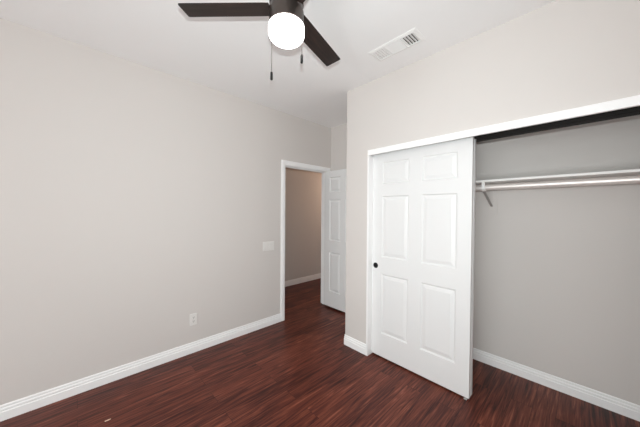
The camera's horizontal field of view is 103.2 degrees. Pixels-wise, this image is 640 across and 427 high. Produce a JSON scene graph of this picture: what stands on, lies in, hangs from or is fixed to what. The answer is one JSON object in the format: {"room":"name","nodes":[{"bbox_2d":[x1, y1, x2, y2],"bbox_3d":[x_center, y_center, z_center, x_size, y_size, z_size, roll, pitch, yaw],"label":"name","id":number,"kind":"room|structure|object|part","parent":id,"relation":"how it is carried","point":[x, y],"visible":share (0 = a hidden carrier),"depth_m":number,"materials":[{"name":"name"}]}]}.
{"room":"empty bedroom","nodes":[
{"label":"empty bedroom","id":0,"kind":"room"},
{"bbox_2d":[0,18,330,404],"bbox_3d":[-0.969,0.043,2.964,9.500,2.744,0.115,0,1,-44],"label":"wall","id":1,"kind":"structure","parent":0,"point":[136,200],"depth_m":2.18,"materials":[{"name":"white paint"}]},
{"bbox_2d":[0,313,280,421],"bbox_3d":[-2.440,1.366,1.486,5.327,0.106,0.015,0,1,-44],"label":"baseboard","id":2,"kind":"structure","parent":1,"relation":"attached to","point":[9,410],"depth_m":2.17,"materials":[{"name":"white wood"}]},
{"bbox_2d":[190,313,196,325],"bbox_3d":[-1.289,1.080,2.588,0.072,0.117,0.009,0,1,-44],"label":"wall outlet","id":3,"kind":"object","parent":1,"relation":"attached to","point":[193,317],"visible":1,"depth_m":2.58,"materials":[{"name":"white plastic"}]},
{"bbox_2d":[263,241,273,250],"bbox_3d":[-0.645,0.411,3.193,0.162,0.116,0.010,0,1,-44],"label":"light switch","id":4,"kind":"object","parent":1,"relation":"attached to","point":[267,246],"visible":1,"depth_m":3.19,"materials":[{"name":"white plastic"}]},
{"bbox_2d":[285,165,324,303],"bbox_3d":[-0.222,0.379,3.685,0.825,2.071,0.115,0,1,-44],"label":"trim","id":5,"kind":"structure","parent":1,"relation":"attached to","point":[286,166],"depth_m":3.95,"materials":[{"name":"white wood"}]},
{"bbox_2d":[280,160,330,320],"bbox_3d":[-0.176,0.355,3.637,0.921,2.119,0.016,0,1,-44],"label":"trim","id":6,"kind":"structure","parent":1,"relation":"attached to","point":[284,163],"depth_m":3.34,"materials":[{"name":"white wood"}]},
{"bbox_2d":[321,189,321,232],"bbox_3d":[-0.267,0.354,3.732,0.921,2.119,0.016,0,1,-44],"label":"trim","id":7,"kind":"structure","parent":1,"relation":"attached to","point":[321,189],"depth_m":4.00,"materials":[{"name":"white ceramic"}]},
{"bbox_2d":[324,169,346,311],"bbox_3d":[0.315,0.382,3.593,0.112,2.018,0.761,0,1,-44],"label":"door","id":8,"kind":"structure","parent":1,"relation":"in","point":[335,181],"depth_m":3.70,"materials":[{"name":"white wood"}]},
{"bbox_2d":[0,0,555,127],"bbox_3d":[0.066,-1.362,1.880,9.700,0.100,5.455,0,1,-44],"label":"ceiling","id":9,"kind":"structure","parent":0,"point":[229,55],"depth_m":1.89,"materials":[{"name":"white paint"}]},
{"bbox_2d":[178,0,339,79],"bbox_3d":[-0.087,-1.002,1.267,0.918,0.611,0.922,0,1,-44],"label":"ceiling fan","id":10,"kind":"object","parent":9,"relation":"hanging from","point":[288,26],"visible":1,"depth_m":1.26,"materials":[{"name":"brown wood"}]},
{"bbox_3d":[-0.468,-1.024,1.276,0.441,0.006,0.106,0,11,1],"label":"fan blade","id":11,"kind":"part","parent":10,"relation":"part of","materials":[{"name":"brown wood"}]},
{"bbox_3d":[-0.244,-0.856,1.319,0.021,0.230,0.003,1,1,32],"label":"pull chain","id":12,"kind":"part","parent":10,"relation":"part of","materials":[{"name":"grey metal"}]},
{"bbox_3d":[-0.168,-0.901,1.271,0.179,0.074,0.179,0,1,-44],"label":"lamp shade","id":13,"kind":"part","parent":10,"relation":"part of","materials":[{"name":"white glass"}]},
{"bbox_3d":[-0.017,-1.023,1.532,0.106,0.006,0.441,-11,-5,29],"label":"fan blade","id":14,"kind":"part","parent":10,"relation":"part of","materials":[{"name":"brown wood"}]},
{"bbox_2d":[368,27,425,61],"bbox_3d":[0.594,-1.303,1.985,0.174,0.012,0.399,0,1,-44],"label":"ceiling vent","id":15,"kind":"object","parent":9,"relation":"in","point":[412,37],"visible":1,"depth_m":1.96,"materials":[{"name":"white metal"}]},
{"bbox_2d":[285,168,321,280],"bbox_3d":[-0.350,0.027,5.210,5.500,2.744,0.100,0,1,-44],"label":"wall","id":16,"kind":"structure","parent":0,"point":[303,188],"depth_m":5.14,"materials":[{"name":"white paint"}]},
{"bbox_2d":[285,273,320,286],"bbox_3d":[-0.320,1.347,5.181,5.300,0.106,0.015,0,1,-44],"label":"baseboard","id":17,"kind":"structure","parent":16,"relation":"attached to","point":[315,276],"depth_m":5.14,"materials":[{"name":"white wood"}]},
{"bbox_2d":[0,278,639,426],"bbox_3d":[0.047,1.472,1.906,9.700,0.080,5.455,0,1,-44],"label":"floor","id":18,"kind":"structure","parent":0,"point":[298,370],"depth_m":2.00,"materials":[{"name":"red laminate"}]},
{"bbox_2d":[331,115,639,404],"bbox_3d":[1.438,0.062,2.695,0.124,2.744,3.603,0,1,-44],"label":"wall","id":19,"kind":"structure","parent":0,"point":[557,269],"depth_m":2.05,"materials":[{"name":"white paint"}]},
{"bbox_2d":[482,182,497,215],"bbox_3d":[1.518,-0.123,2.296,0.310,0.292,0.090,0,1,-44],"label":"shelf bracket","id":20,"kind":"object","parent":19,"relation":"attached to","point":[491,196],"visible":0.89,"depth_m":2.38,"materials":[{"name":"white metal"}]},
{"bbox_3d":[1.628,-0.119,2.401,0.007,0.285,0.090,0,1,-44],"label":"backing plate","id":21,"kind":"part","parent":20,"relation":"part of","materials":[{"name":"white paint"}]},
{"bbox_2d":[473,348,639,421],"bbox_3d":[1.710,1.387,2.313,0.015,0.106,2.445,0,1,-44],"label":"baseboard","id":22,"kind":"structure","parent":19,"relation":"attached to","point":[617,405],"depth_m":2.04,"materials":[{"name":"white wood"}]},
{"bbox_2d":[476,169,639,184],"bbox_3d":[1.614,-0.277,2.195,0.312,0.018,2.445,0,1,-44],"label":"closet shelf","id":23,"kind":"object","parent":19,"relation":"attached to","point":[632,172],"visible":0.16,"depth_m":1.86,"materials":[{"name":"white paint"}]},
{"bbox_2d":[345,0,639,343],"bbox_3d":[1.622,0.071,1.904,0.751,2.744,3.105,0,1,-44],"label":"wall","id":24,"kind":"structure","parent":0,"point":[559,55],"depth_m":1.79,"materials":[{"name":"white paint"}]},
{"bbox_2d":[344,335,365,354],"bbox_3d":[0.630,1.374,2.932,0.766,0.106,0.308,0,1,-44],"label":"baseboard","id":25,"kind":"structure","parent":24,"relation":"attached to","point":[359,346],"depth_m":2.66,"materials":[{"name":"white wood"}]},
{"bbox_2d":[366,155,372,355],"bbox_3d":[0.521,0.425,2.583,0.132,2.008,0.019,0,1,-44],"label":"trim","id":26,"kind":"structure","parent":24,"relation":"attached to","point":[370,158],"depth_m":2.55,"materials":[{"name":"white wood"}]},
{"bbox_2d":[368,95,639,155],"bbox_3d":[1.130,-0.595,1.866,0.020,0.053,1.874,0,1,-44],"label":"trim","id":27,"kind":"structure","parent":24,"relation":"attached to","point":[633,101],"depth_m":1.65,"materials":[{"name":"white wood"}]},
{"bbox_2d":[397,106,639,150],"bbox_3d":[1.189,-0.585,1.923,0.143,0.054,1.836,0,1,-44],"label":"door track","id":28,"kind":"object","parent":24,"relation":"attached to","point":[632,111],"visible":0.29,"depth_m":1.61,"materials":[{"name":"brown metal"}]},
{"bbox_2d":[372,137,473,398],"bbox_3d":[0.848,0.415,2.279,0.040,2.008,0.914,0,1,-44],"label":"door","id":29,"kind":"structure","parent":28,"relation":"hanging from","point":[423,195],"depth_m":2.19,"materials":[{"name":"white wood"}]},
{"bbox_2d":[470,139,475,395],"bbox_3d":[0.883,0.415,2.311,0.035,2.008,0.914,0,1,-44],"label":"door","id":30,"kind":"structure","parent":28,"relation":"hanging from","point":[474,139],"depth_m":1.98,"materials":[{"name":"white wood"}]},
{"bbox_3d":[2.381,0.083,1.174,0.617,2.744,0.100,0,1,-44],"label":"wall","id":31,"kind":"structure","parent":0,"visible":0},
{"bbox_2d":[475,175,639,190],"bbox_3d":[1.526,-0.223,2.112,0.078,0.078,2.445,0,1,-44],"label":"closet rod","id":32,"kind":"object","parent":31,"relation":"attached to","point":[623,179],"visible":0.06,"depth_m":1.83,"materials":[{"name":"white metal"}]}
]}

